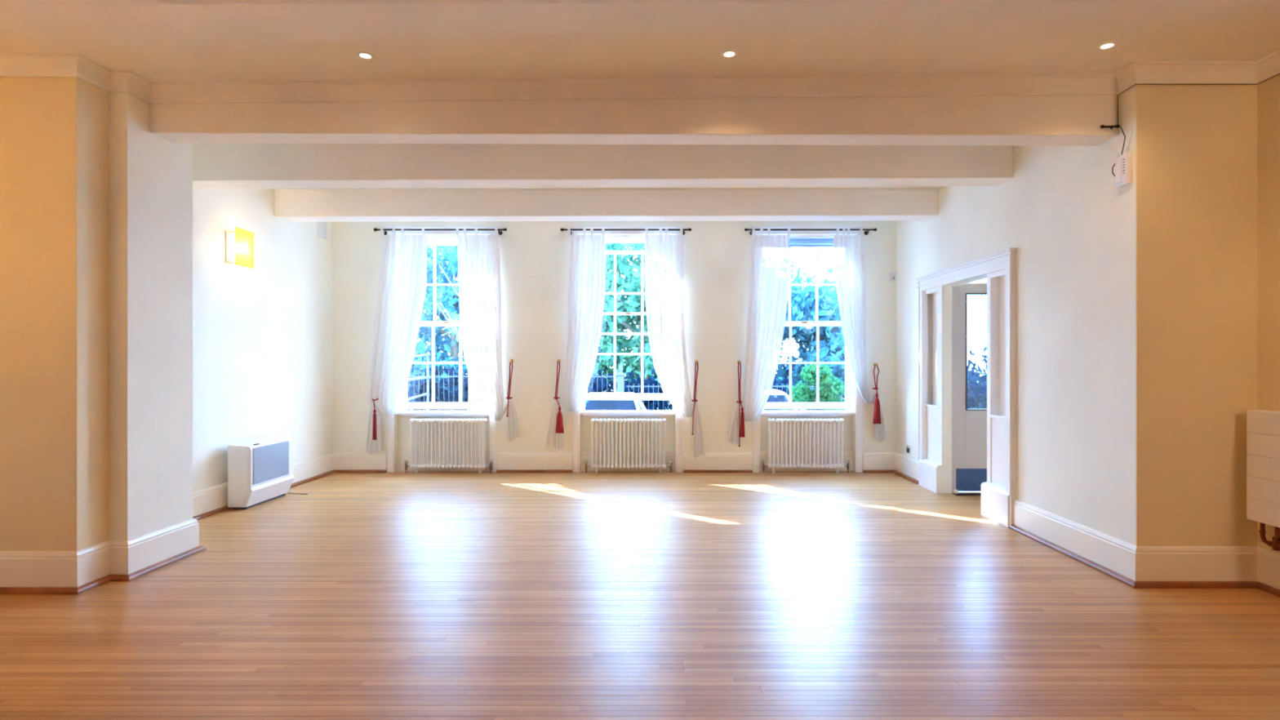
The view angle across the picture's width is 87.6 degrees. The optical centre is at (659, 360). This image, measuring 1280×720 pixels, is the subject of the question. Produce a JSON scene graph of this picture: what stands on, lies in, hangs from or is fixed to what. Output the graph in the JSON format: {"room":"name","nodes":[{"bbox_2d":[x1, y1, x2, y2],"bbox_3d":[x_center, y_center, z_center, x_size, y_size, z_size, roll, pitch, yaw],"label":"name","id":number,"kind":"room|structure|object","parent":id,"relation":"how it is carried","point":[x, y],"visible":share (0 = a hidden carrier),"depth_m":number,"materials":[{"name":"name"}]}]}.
{"room":"exercise studio","nodes":[
{"label":"exercise studio","id":0,"kind":"room"},
{"bbox_2d":[0,76,108,551],"bbox_3d":[-3.845,-0.350,3.870,1.110,3.300,0.220,0,0,0],"label":"wall","id":1,"kind":"structure","parent":0,"point":[54,131],"depth_m":3.76,"materials":[{"name":"beige paint"}]},
{"bbox_2d":[0,545,206,594],"bbox_3d":[-3.663,1.284,-2.203,1.074,0.031,13.594,0,0,0],"label":"trim","id":2,"kind":"structure","parent":1,"relation":"attached to","point":[3,590],"depth_m":3.85,"materials":[{"name":"brown wood"}]},
{"bbox_2d":[108,93,192,540],"bbox_3d":[-3.600,-0.350,4.260,0.840,3.300,0.560,0,0,0],"label":"wall","id":3,"kind":"structure","parent":0,"point":[150,175],"depth_m":4.14,"materials":[{"name":"beige paint"}]},
{"bbox_2d":[192,188,333,492],"bbox_3d":[-3.920,-0.350,6.160,0.200,3.300,3.240,0,0,0],"label":"wall","id":4,"kind":"structure","parent":0,"point":[263,334],"depth_m":6.34,"materials":[{"name":"beige paint"}]},
{"bbox_2d":[225,226,253,268],"bbox_3d":[-3.763,-1.005,5.960,0.115,0.330,0.260,0,0,0],"label":"wall sconce","id":5,"kind":"object","parent":4,"relation":"attached to","point":[239,246],"visible":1,"depth_m":5.93,"materials":[{"name":"yellow glass"}]},
{"bbox_2d":[192,469,386,519],"bbox_3d":[-3.502,1.284,6.160,0.635,0.031,3.240,0,0,0],"label":"trim","id":6,"kind":"structure","parent":4,"relation":"attached to","point":[199,517],"depth_m":7.24,"materials":[{"name":"brown wood"}]},
{"bbox_2d":[317,222,327,239],"bbox_3d":[-3.811,-1.490,7.530,0.018,0.200,0.200,0,0,0],"label":"air vent","id":7,"kind":"object","parent":4,"relation":"in","point":[322,226],"visible":0.74,"depth_m":7.52,"materials":[{"name":"white paint"}]},
{"bbox_2d":[396,451,489,471],"bbox_3d":[-2.540,1.187,7.858,1.110,0.226,0.024,0,0,0],"label":"baseboard","id":8,"kind":"structure","parent":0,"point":[402,456],"depth_m":7.85,"materials":[{"name":"white paint"}]},
{"bbox_2d":[333,220,896,471],"bbox_3d":[-0.560,-0.350,7.965,6.920,3.300,0.370,0,0,0],"label":"wall","id":9,"kind":"structure","parent":0,"point":[534,309],"depth_m":7.78,"materials":[{"name":"beige paint"}]},
{"bbox_2d":[373,228,506,235],"bbox_3d":[-2.534,-1.498,7.726,1.537,0.062,0.108,0,0,0],"label":"curtain rod","id":10,"kind":"object","parent":9,"relation":"attached to","point":[500,233],"visible":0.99,"depth_m":7.68,"materials":[{"name":"brown metal"}]},
{"bbox_2d":[365,228,426,454],"bbox_3d":[-3.058,-0.218,7.689,0.729,2.612,0.087,0,0,3],"label":"curtain","id":11,"kind":"object","parent":10,"relation":"hanging from","point":[402,275],"visible":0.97,"depth_m":7.69,"materials":[{"name":"white fabric"}]},
{"bbox_2d":[455,228,520,441],"bbox_3d":[-1.981,-0.295,7.689,0.736,2.458,0.086,0,0,-3],"label":"curtain","id":12,"kind":"object","parent":10,"relation":"hanging from","point":[478,255],"visible":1,"depth_m":7.69,"materials":[{"name":"white fabric"}]},
{"bbox_2d":[385,226,498,472],"bbox_3d":[-2.540,-0.133,7.981,1.310,2.865,0.478,0,0,0],"label":"window","id":13,"kind":"structure","parent":9,"relation":"in","point":[432,240],"depth_m":7.84,"materials":[{"name":"white paint"}]},
{"bbox_2d":[496,469,572,472],"bbox_3d":[-1.458,1.284,7.753,0.875,0.031,0.054,0,0,0],"label":"trim","id":14,"kind":"structure","parent":9,"relation":"attached to","point":[497,470],"depth_m":7.73,"materials":[{"name":"brown wood"}]},
{"bbox_2d":[497,453,572,469],"bbox_3d":[-1.458,1.187,7.768,0.875,0.226,0.024,0,0,0],"label":"baseboard","id":15,"kind":"structure","parent":9,"relation":"attached to","point":[504,460],"depth_m":7.76,"materials":[{"name":"white paint"}]},
{"bbox_2d":[560,227,691,235],"bbox_3d":[-0.392,-1.498,7.726,1.514,0.062,0.108,0,0,0],"label":"curtain rod","id":16,"kind":"object","parent":9,"relation":"attached to","point":[562,228],"visible":0.84,"depth_m":7.68,"materials":[{"name":"brown metal"}]},
{"bbox_2d":[545,228,605,448],"bbox_3d":[-0.980,-0.249,7.691,0.699,2.551,0.085,0,0,3],"label":"curtain","id":17,"kind":"object","parent":16,"relation":"hanging from","point":[587,253],"visible":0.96,"depth_m":7.69,"materials":[{"name":"white fabric"}]},
{"bbox_2d":[644,228,705,457],"bbox_3d":[0.173,-0.198,7.689,0.704,2.651,0.086,0,0,-2],"label":"curtain","id":18,"kind":"object","parent":16,"relation":"hanging from","point":[664,254],"visible":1,"depth_m":7.69,"materials":[{"name":"white fabric"}]},
{"bbox_2d":[571,226,684,472],"bbox_3d":[-0.375,-0.133,7.981,1.310,2.865,0.478,0,0,0],"label":"window","id":19,"kind":"structure","parent":9,"relation":"in","point":[609,238],"depth_m":7.91,"materials":[{"name":"white paint"}]},
{"bbox_2d":[683,453,752,469],"bbox_3d":[0.672,1.187,7.768,0.805,0.226,0.024,0,0,0],"label":"baseboard","id":20,"kind":"structure","parent":9,"relation":"attached to","point":[711,460],"depth_m":7.76,"materials":[{"name":"white paint"}]},
{"bbox_2d":[683,469,752,472],"bbox_3d":[0.672,1.284,7.753,0.805,0.031,0.054,0,0,0],"label":"trim","id":21,"kind":"structure","parent":9,"relation":"attached to","point":[684,470],"depth_m":7.73,"materials":[{"name":"brown wood"}]},
{"bbox_2d":[751,226,864,472],"bbox_3d":[1.720,-0.133,7.981,1.310,2.865,0.478,0,0,0],"label":"window","id":22,"kind":"structure","parent":9,"relation":"in","point":[853,404],"depth_m":7.84,"materials":[{"name":"white paint"}]},
{"bbox_2d":[789,239,833,247],"bbox_3d":[1.720,-1.390,7.873,1.091,0.100,0.070,0,0,0],"label":"roller blind","id":23,"kind":"object","parent":22,"relation":"attached to","point":[793,242],"visible":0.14,"depth_m":7.85,"materials":[{"name":"blue fabric"}]},
{"bbox_2d":[744,228,876,235],"bbox_3d":[1.738,-1.498,7.726,1.530,0.062,0.108,0,0,0],"label":"curtain rod","id":24,"kind":"object","parent":9,"relation":"attached to","point":[866,233],"visible":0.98,"depth_m":7.68,"materials":[{"name":"brown metal"}]},
{"bbox_2d":[728,228,790,445],"bbox_3d":[1.148,-0.272,7.693,0.709,2.504,0.082,0,0,4],"label":"curtain","id":25,"kind":"object","parent":24,"relation":"hanging from","point":[768,286],"visible":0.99,"depth_m":7.69,"materials":[{"name":"white fabric"}]},
{"bbox_2d":[833,228,886,442],"bbox_3d":[2.314,-0.287,7.694,0.621,2.474,0.080,0,0,-5],"label":"curtain","id":26,"kind":"object","parent":24,"relation":"hanging from","point":[849,250],"visible":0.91,"depth_m":7.69,"materials":[{"name":"white fabric"}]},
{"bbox_2d":[889,271,896,281],"bbox_3d":[2.712,-0.977,7.756,0.064,0.110,0.049,0,0,0],"label":"sensor","id":27,"kind":"object","parent":9,"relation":"attached to","point":[892,274],"visible":1,"depth_m":7.74,"materials":[{"name":"white plastic"}]},
{"bbox_3d":[-3.305,0.163,7.747,0.036,0.036,0.066,0,0,0],"label":"hook","id":28,"kind":"object","parent":9,"relation":"attached to","visible":0},
{"bbox_2d":[372,398,378,439],"bbox_3d":[-3.286,0.529,7.688,0.072,0.760,0.142,0,0,-10],"label":"tieback","id":29,"kind":"object","parent":28,"relation":"hanging from","point":[374,400],"visible":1,"depth_m":7.63,"materials":[{"name":"red fabric"}]},
{"bbox_3d":[-1.726,0.000,7.747,0.036,0.036,0.066,0,0,0],"label":"hook","id":30,"kind":"object","parent":9,"relation":"attached to","visible":0},
{"bbox_2d":[506,360,512,417],"bbox_3d":[-1.740,0.317,7.697,0.073,0.660,0.096,0,0,0],"label":"tieback","id":31,"kind":"object","parent":30,"relation":"hanging from","point":[508,397],"visible":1,"depth_m":7.69,"materials":[{"name":"red fabric"}]},
{"bbox_3d":[-1.176,0.000,7.747,0.036,0.036,0.066,0,0,0],"label":"hook","id":32,"kind":"object","parent":9,"relation":"attached to","visible":0},
{"bbox_2d":[553,360,564,433],"bbox_3d":[-1.168,0.410,7.672,0.093,0.847,0.168,0,0,-30],"label":"tieback","id":33,"kind":"object","parent":32,"relation":"hanging from","point":[559,424],"visible":1,"depth_m":7.62,"materials":[{"name":"red fabric"}]},
{"bbox_3d":[0.426,0.008,7.747,0.036,0.036,0.066,0,0,0],"label":"hook","id":34,"kind":"object","parent":9,"relation":"attached to","visible":0},
{"bbox_2d":[691,362,698,435],"bbox_3d":[0.405,0.424,7.697,0.082,0.859,0.096,0,0,0],"label":"tieback","id":35,"kind":"object","parent":34,"relation":"hanging from","point":[695,380],"visible":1,"depth_m":7.69,"materials":[{"name":"red fabric"}]},
{"bbox_3d":[0.921,0.016,7.747,0.036,0.036,0.066,0,0,0],"label":"hook","id":36,"kind":"object","parent":9,"relation":"attached to","visible":0},
{"bbox_2d":[736,362,745,446],"bbox_3d":[0.924,0.497,7.677,0.071,0.989,0.141,0,0,-19],"label":"tieback","id":37,"kind":"object","parent":36,"relation":"hanging from","point":[741,433],"visible":1,"depth_m":7.66,"materials":[{"name":"red fabric"}]},
{"bbox_3d":[2.508,0.046,7.747,0.036,0.036,0.066,0,0,0],"label":"hook","id":38,"kind":"object","parent":9,"relation":"attached to","visible":0},
{"bbox_2d":[871,364,880,424],"bbox_3d":[2.491,0.380,7.672,0.089,0.693,0.150,0,0,9],"label":"tieback","id":39,"kind":"object","parent":38,"relation":"hanging from","point":[877,417],"visible":1,"depth_m":7.62,"materials":[{"name":"red fabric"}]},
{"bbox_2d":[581,451,675,471],"bbox_3d":[-0.375,1.187,7.858,1.110,0.226,0.024,0,0,0],"label":"baseboard","id":40,"kind":"structure","parent":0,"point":[585,455],"depth_m":7.85,"materials":[{"name":"white paint"}]},
{"bbox_2d":[0,471,1279,719],"bbox_3d":[0.450,1.360,-0.150,9.500,0.120,17.700,0,0,0],"label":"floor","id":41,"kind":"structure","parent":0,"point":[397,595],"depth_m":3.36,"materials":[{"name":"brown wood"}]},
{"bbox_2d":[227,436,293,509],"bbox_3d":[-3.655,1.018,6.133,0.213,0.564,0.675,0,0,0],"label":"heater","id":42,"kind":"object","parent":41,"relation":"on","point":[260,471],"visible":1,"depth_m":5.93,"materials":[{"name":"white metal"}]},
{"bbox_2d":[253,440,288,484],"bbox_3d":[-3.558,0.925,6.110,0.004,0.320,0.560,0,0,0],"label":"grille","id":43,"kind":"object","parent":42,"relation":"attached to","point":[270,459],"depth_m":6.09,"materials":[{"name":"grey"}]},
{"bbox_2d":[404,418,492,472],"bbox_3d":[-2.455,0.986,7.772,1.022,0.628,0.191,0,0,0],"label":"radiator","id":44,"kind":"object","parent":41,"relation":"on","point":[432,440],"visible":1,"depth_m":7.70,"materials":[{"name":"white metal"}]},
{"bbox_2d":[584,418,672,472],"bbox_3d":[-0.365,0.986,7.772,1.022,0.628,0.191,0,0,0],"label":"radiator","id":45,"kind":"object","parent":41,"relation":"on","point":[593,465],"visible":1,"depth_m":7.69,"materials":[{"name":"white metal"}]},
{"bbox_2d":[761,418,849,472],"bbox_3d":[1.690,0.986,7.772,1.022,0.628,0.191,0,0,0],"label":"radiator","id":46,"kind":"object","parent":41,"relation":"on","point":[820,422],"visible":1,"depth_m":7.70,"materials":[{"name":"white metal"}]},
{"bbox_2d":[952,493,981,495],"bbox_3d":[3.030,1.297,6.470,0.340,0.006,0.100,0,0,0],"label":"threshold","id":47,"kind":"object","parent":41,"relation":"on","point":[958,494],"visible":0.56,"depth_m":6.46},
{"bbox_2d":[0,1,1279,189],"bbox_3d":[-0.370,-1.850,-0.525,8.060,0.300,17.350,0,0,0],"label":"ceiling","id":48,"kind":"structure","parent":0,"point":[170,42],"depth_m":3.55,"materials":[{"name":"paint"}]},
{"bbox_2d":[355,51,374,59],"bbox_3d":[-1.640,-1.697,3.710,0.094,0.006,0.094,0,0,0],"label":"recessed light","id":49,"kind":"object","parent":48,"relation":"in","point":[363,55],"visible":1,"depth_m":3.71,"materials":[{"name":"white glass"}]},
{"bbox_2d":[192,142,1013,188],"bbox_3d":[-0.530,-1.552,5.325,6.580,0.296,0.250,0,0,0],"label":"beam","id":50,"kind":"structure","parent":48,"relation":"attached to","point":[215,165],"depth_m":5.20,"materials":[{"name":"paint"}]},
{"bbox_2d":[274,189,938,222],"bbox_3d":[-0.530,-1.563,6.725,6.580,0.274,0.250,0,0,0],"label":"beam","id":51,"kind":"structure","parent":48,"relation":"attached to","point":[290,205],"depth_m":6.60,"materials":[{"name":"paint"}]},
{"bbox_2d":[149,94,1118,146],"bbox_3d":[-0.210,-1.528,4.180,5.946,0.345,0.200,0,0,1],"label":"beam","id":52,"kind":"structure","parent":48,"relation":"attached to","point":[1073,120],"depth_m":4.09,"materials":[{"name":"paint"}]},
{"bbox_2d":[1100,124,1119,128],"bbox_3d":[2.700,-1.403,4.004,0.110,0.025,0.032,0,0,0],"label":"bracket","id":53,"kind":"object","parent":52,"relation":"attached to","point":[1101,126],"visible":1,"depth_m":4.00,"materials":[{"name":"metal"}]},
{"bbox_2d":[0,0,1279,4],"bbox_3d":[-0.370,-1.540,2.425,7.662,0.320,0.310,0,0,0],"label":"beam","id":54,"kind":"structure","parent":48,"relation":"attached to","point":[2,2],"depth_m":2.56,"materials":[{"name":"paint"}]},
{"bbox_2d":[720,49,737,57],"bbox_3d":[0.384,-1.697,3.690,0.094,0.006,0.094,0,0,0],"label":"recessed light","id":55,"kind":"object","parent":48,"relation":"in","point":[728,53],"visible":1,"depth_m":3.68,"materials":[{"name":"white glass"}]},
{"bbox_2d":[1096,41,1117,49],"bbox_3d":[2.410,-1.697,3.594,0.094,0.006,0.094,0,0,0],"label":"recessed light","id":56,"kind":"object","parent":48,"relation":"in","point":[1108,45],"visible":1,"depth_m":3.59,"materials":[{"name":"white glass"}]},
{"bbox_2d":[760,451,853,471],"bbox_3d":[1.720,1.187,7.858,1.110,0.226,0.024,0,0,0],"label":"baseboard","id":57,"kind":"structure","parent":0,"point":[847,455],"depth_m":7.85,"materials":[{"name":"white paint"}]},
{"bbox_2d":[896,84,1135,545],"bbox_3d":[2.830,-0.350,5.825,0.140,3.300,3.910,0,0,0],"label":"wall","id":58,"kind":"structure","parent":0,"point":[1066,217],"depth_m":4.60,"materials":[{"name":"beige paint"}]},
{"bbox_2d":[0,49,1279,103],"bbox_3d":[-0.370,-1.650,-2.425,7.660,0.100,13.150,0,0,0],"label":"crown molding","id":59,"kind":"structure","parent":58,"relation":"attached to","point":[11,64],"depth_m":4.03,"materials":[{"name":"paint"}]},
{"bbox_2d":[862,453,918,479],"bbox_3d":[2.562,1.187,7.395,0.395,0.226,0.770,0,0,0],"label":"baseboard","id":60,"kind":"structure","parent":58,"relation":"attached to","point":[906,465],"depth_m":7.76,"materials":[{"name":"white paint"}]},
{"bbox_2d":[863,469,918,484],"bbox_3d":[2.562,1.284,7.395,0.395,0.031,0.770,0,0,0],"label":"trim","id":61,"kind":"structure","parent":58,"relation":"attached to","point":[915,481],"depth_m":7.73,"materials":[{"name":"brown wood"}]},
{"bbox_2d":[906,444,911,453],"bbox_3d":[2.745,0.980,7.380,0.030,0.090,0.090,0,0,0],"label":"wall socket","id":62,"kind":"object","parent":58,"relation":"attached to","point":[908,447],"visible":1,"depth_m":7.35,"materials":[{"name":"white plastic"}]},
{"bbox_2d":[915,247,1017,527],"bbox_3d":[2.799,0.214,6.088,0.202,2.172,1.885,0,0,0],"label":"door frame","id":63,"kind":"structure","parent":58,"relation":"in","point":[937,420],"depth_m":5.83,"materials":[{"name":"white paint"}]},
{"bbox_2d":[955,283,986,491],"bbox_3d":[3.280,0.264,6.567,0.781,2.048,0.104,0,0,0],"label":"door leaf","id":64,"kind":"structure","parent":63,"relation":"attached to","point":[971,424],"depth_m":6.58,"materials":[{"name":"paint"}]},
{"bbox_2d":[1108,128,1132,187],"bbox_3d":[2.716,-1.194,3.936,0.088,0.316,0.119,0,0,0],"label":"router","id":65,"kind":"object","parent":58,"relation":"attached to","point":[1123,162],"visible":1,"depth_m":3.92,"materials":[{"name":"white plastic"}]},
{"bbox_2d":[1111,126,1125,177],"bbox_3d":[2.733,-1.251,3.970,0.028,0.304,0.086,0,0,0],"label":"cable","id":66,"kind":"object","parent":65,"relation":"attached to","point":[1117,126],"visible":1,"depth_m":3.95,"materials":[{"name":"grey plastic"}]},
{"bbox_2d":[1008,524,1279,596],"bbox_3d":[3.083,1.284,-1.917,0.754,0.031,14.165,0,0,0],"label":"trim","id":67,"kind":"structure","parent":58,"relation":"attached to","point":[1135,584],"depth_m":3.82,"materials":[{"name":"brown wood"}]},
{"bbox_2d":[1117,73,1279,124],"bbox_3d":[3.098,-1.506,3.252,0.705,0.191,1.505,0,0,0],"label":"cable","id":68,"kind":"object","parent":58,"relation":"attached to","point":[1278,73],"visible":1,"depth_m":3.85,"materials":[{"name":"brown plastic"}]},
{"bbox_2d":[1135,84,1257,546],"bbox_3d":[3.210,-0.350,3.865,0.900,3.300,0.010,0,0,0],"label":"wall","id":69,"kind":"structure","parent":0,"point":[1197,145],"depth_m":3.86,"materials":[{"name":"beige paint"}]},
{"bbox_2d":[1257,74,1279,552],"bbox_3d":[3.560,-0.350,-2.570,0.200,3.300,12.860,0,0,0],"label":"wall","id":70,"kind":"structure","parent":0,"point":[1268,91],"depth_m":3.78,"materials":[{"name":"beige paint"}]},
{"bbox_2d":[1013,499,1279,589],"bbox_3d":[3.098,1.187,-1.917,0.724,0.226,14.165,0,0,0],"label":"baseboard","id":71,"kind":"structure","parent":70,"relation":"attached to","point":[1136,563],"depth_m":3.84,"materials":[{"name":"white paint"}]},
{"bbox_2d":[1246,409,1279,551],"bbox_3d":[3.397,0.790,3.270,0.123,1.020,1.040,0,0,0],"label":"panel radiator","id":72,"kind":"object","parent":70,"relation":"attached to","point":[1263,426],"visible":1,"depth_m":3.69,"materials":[{"name":"white metal"}]},
{"bbox_3d":[-4.300,-0.350,-2.620,0.200,3.300,12.760,0,0,0],"label":"wall","id":73,"kind":"structure","parent":0,"visible":0},
{"bbox_2d":[0,453,386,586],"bbox_3d":[-3.678,1.187,-0.610,1.044,0.226,16.780,0,0,0],"label":"baseboard","id":74,"kind":"structure","parent":73,"relation":"attached to","point":[85,566],"depth_m":3.98,"materials":[{"name":"white paint"}]},
{"label":"outside","id":75,"kind":"structure","parent":0,"visible":0},
{"bbox_3d":[0.000,2.360,49.125,120.000,0.280,81.750,0,0,0],"label":"ground","id":76,"kind":"structure","parent":75,"visible":0},
{"bbox_2d":[416,245,457,358],"bbox_3d":[-11.637,-2.132,27.091,7.284,8.716,7.544,0,0,-44],"label":"tree","id":77,"kind":"object","parent":76,"relation":"on","point":[428,253],"visible":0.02,"depth_m":26.53,"materials":[{"name":"green plant"}]},
{"bbox_2d":[407,245,468,410],"bbox_3d":[-7.377,-1.625,23.980,6.519,7.705,5.591,0,0,0],"label":"tree","id":78,"kind":"object","parent":76,"relation":"on","point":[451,345],"visible":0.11,"depth_m":23.23,"materials":[{"name":"green plant"}]},
{"bbox_2d":[592,254,639,391],"bbox_3d":[-3.653,-1.848,26.147,7.345,8.148,7.309,0,0,0],"label":"tree","id":79,"kind":"object","parent":76,"relation":"on","point":[623,337],"visible":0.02,"depth_m":24.66,"materials":[{"name":"green plant"}]},
{"bbox_2d":[616,363,626,392],"bbox_3d":[-1.190,1.130,20.200,0.300,2.140,0.300,0,0,0],"label":"gate pier","id":80,"kind":"structure","parent":76,"relation":"on","point":[620,375],"depth_m":20.10,"materials":[{"name":"stone"}]},
{"bbox_2d":[408,369,841,410],"bbox_3d":[-0.750,1.240,20.200,16.500,1.920,0.040,0,0,0],"label":"railing","id":81,"kind":"object","parent":76,"relation":"on","point":[414,375],"visible":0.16,"depth_m":20.19,"materials":[{"name":"metal"}]},
{"bbox_2d":[592,243,669,410],"bbox_3d":[-1.143,-1.738,23.953,6.194,7.930,5.399,0,0,0],"label":"tree","id":82,"kind":"object","parent":76,"relation":"on","point":[633,302],"visible":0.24,"depth_m":23.55,"materials":[{"name":"green plant"}]},
{"bbox_2d":[406,361,986,410],"bbox_3d":[0.196,1.327,22.513,34.186,2.756,2.676,0,0,0],"label":"hedge","id":83,"kind":"object","parent":76,"relation":"on","point":[651,380],"visible":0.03,"depth_m":22.05,"materials":[{"name":"green plant"}]},
{"bbox_2d":[649,262,814,380],"bbox_3d":[2.959,-1.138,27.002,7.292,6.981,7.604,0,0,0],"label":"tree","id":84,"kind":"object","parent":76,"relation":"on","point":[785,336],"visible":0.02,"depth_m":26.38,"materials":[{"name":"green plant"}]},
{"bbox_2d":[774,267,844,399],"bbox_3d":[6.349,-0.781,26.085,5.884,6.021,5.861,0,0,-24],"label":"tree","id":85,"kind":"object","parent":76,"relation":"on","point":[832,337],"visible":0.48,"depth_m":24.70,"materials":[{"name":"green plant"}]},
{"bbox_2d":[823,279,844,395],"bbox_3d":[7.980,-0.585,28.138,4.578,5.630,5.252,0,0,28],"label":"tree","id":86,"kind":"object","parent":76,"relation":"on","point":[832,279],"visible":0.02,"depth_m":27.07,"materials":[{"name":"green plant"}]},
{"bbox_2d":[967,346,986,408],"bbox_3d":[5.428,1.036,9.760,3.930,2.517,1.498,0,0,0],"label":"clipped hedge","id":87,"kind":"object","parent":76,"relation":"on","point":[976,393],"visible":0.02,"depth_m":9.54,"materials":[{"name":"green plant"}]},
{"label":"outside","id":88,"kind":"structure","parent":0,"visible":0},
{"bbox_3d":[0.000,2.170,9.250,80.000,0.140,2.100,0,0,0],"label":"pavement","id":89,"kind":"object","parent":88,"visible":0},
{"bbox_2d":[786,364,844,410],"bbox_3d":[2.465,1.057,10.363,0.904,2.134,0.960,0,0,0],"label":"shrub","id":90,"kind":"object","parent":89,"relation":"on","point":[829,388],"visible":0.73,"depth_m":10.18,"materials":[{"name":"green plant"}]},
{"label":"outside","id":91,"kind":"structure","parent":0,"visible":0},
{"bbox_3d":[0.000,2.220,14.450,80.000,0.040,8.300,0,0,0],"label":"street","id":92,"kind":"object","parent":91,"visible":0},
{"bbox_2d":[407,352,430,410],"bbox_3d":[-4.387,1.029,12.013,0.502,2.342,0.070,0,0,0],"label":"stair rail","id":93,"kind":"object","parent":92,"relation":"on","point":[427,377],"visible":0.45,"depth_m":11.99,"materials":[{"name":"metal"}]},
{"bbox_2d":[435,263,459,341],"bbox_3d":[-4.158,-0.506,16.096,2.213,5.461,2.357,0,0,27],"label":"tree","id":94,"kind":"object","parent":92,"relation":"on","point":[455,317],"visible":0.03,"depth_m":15.91,"materials":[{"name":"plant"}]},
{"bbox_2d":[439,245,488,410],"bbox_3d":[-3.702,-1.581,13.333,3.830,7.621,4.060,0,0,0],"label":"tree","id":95,"kind":"object","parent":92,"relation":"on","point":[473,397],"visible":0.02,"depth_m":13.03,"materials":[{"name":"green plant"}]},
{"bbox_2d":[585,392,646,410],"bbox_3d":[-1.120,1.465,14.575,2.060,1.470,3.950,0,0,0],"label":"car","id":96,"kind":"object","parent":92,"relation":"on","point":[590,405],"visible":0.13,"depth_m":14.04,"materials":[{"name":"white paint"}]},
{"bbox_2d":[763,389,805,410],"bbox_3d":[2.450,1.465,16.475,2.060,1.470,3.950,0,0,0],"label":"car","id":97,"kind":"object","parent":92,"relation":"on","point":[775,396],"visible":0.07,"depth_m":15.95,"materials":[{"name":"white paint"}]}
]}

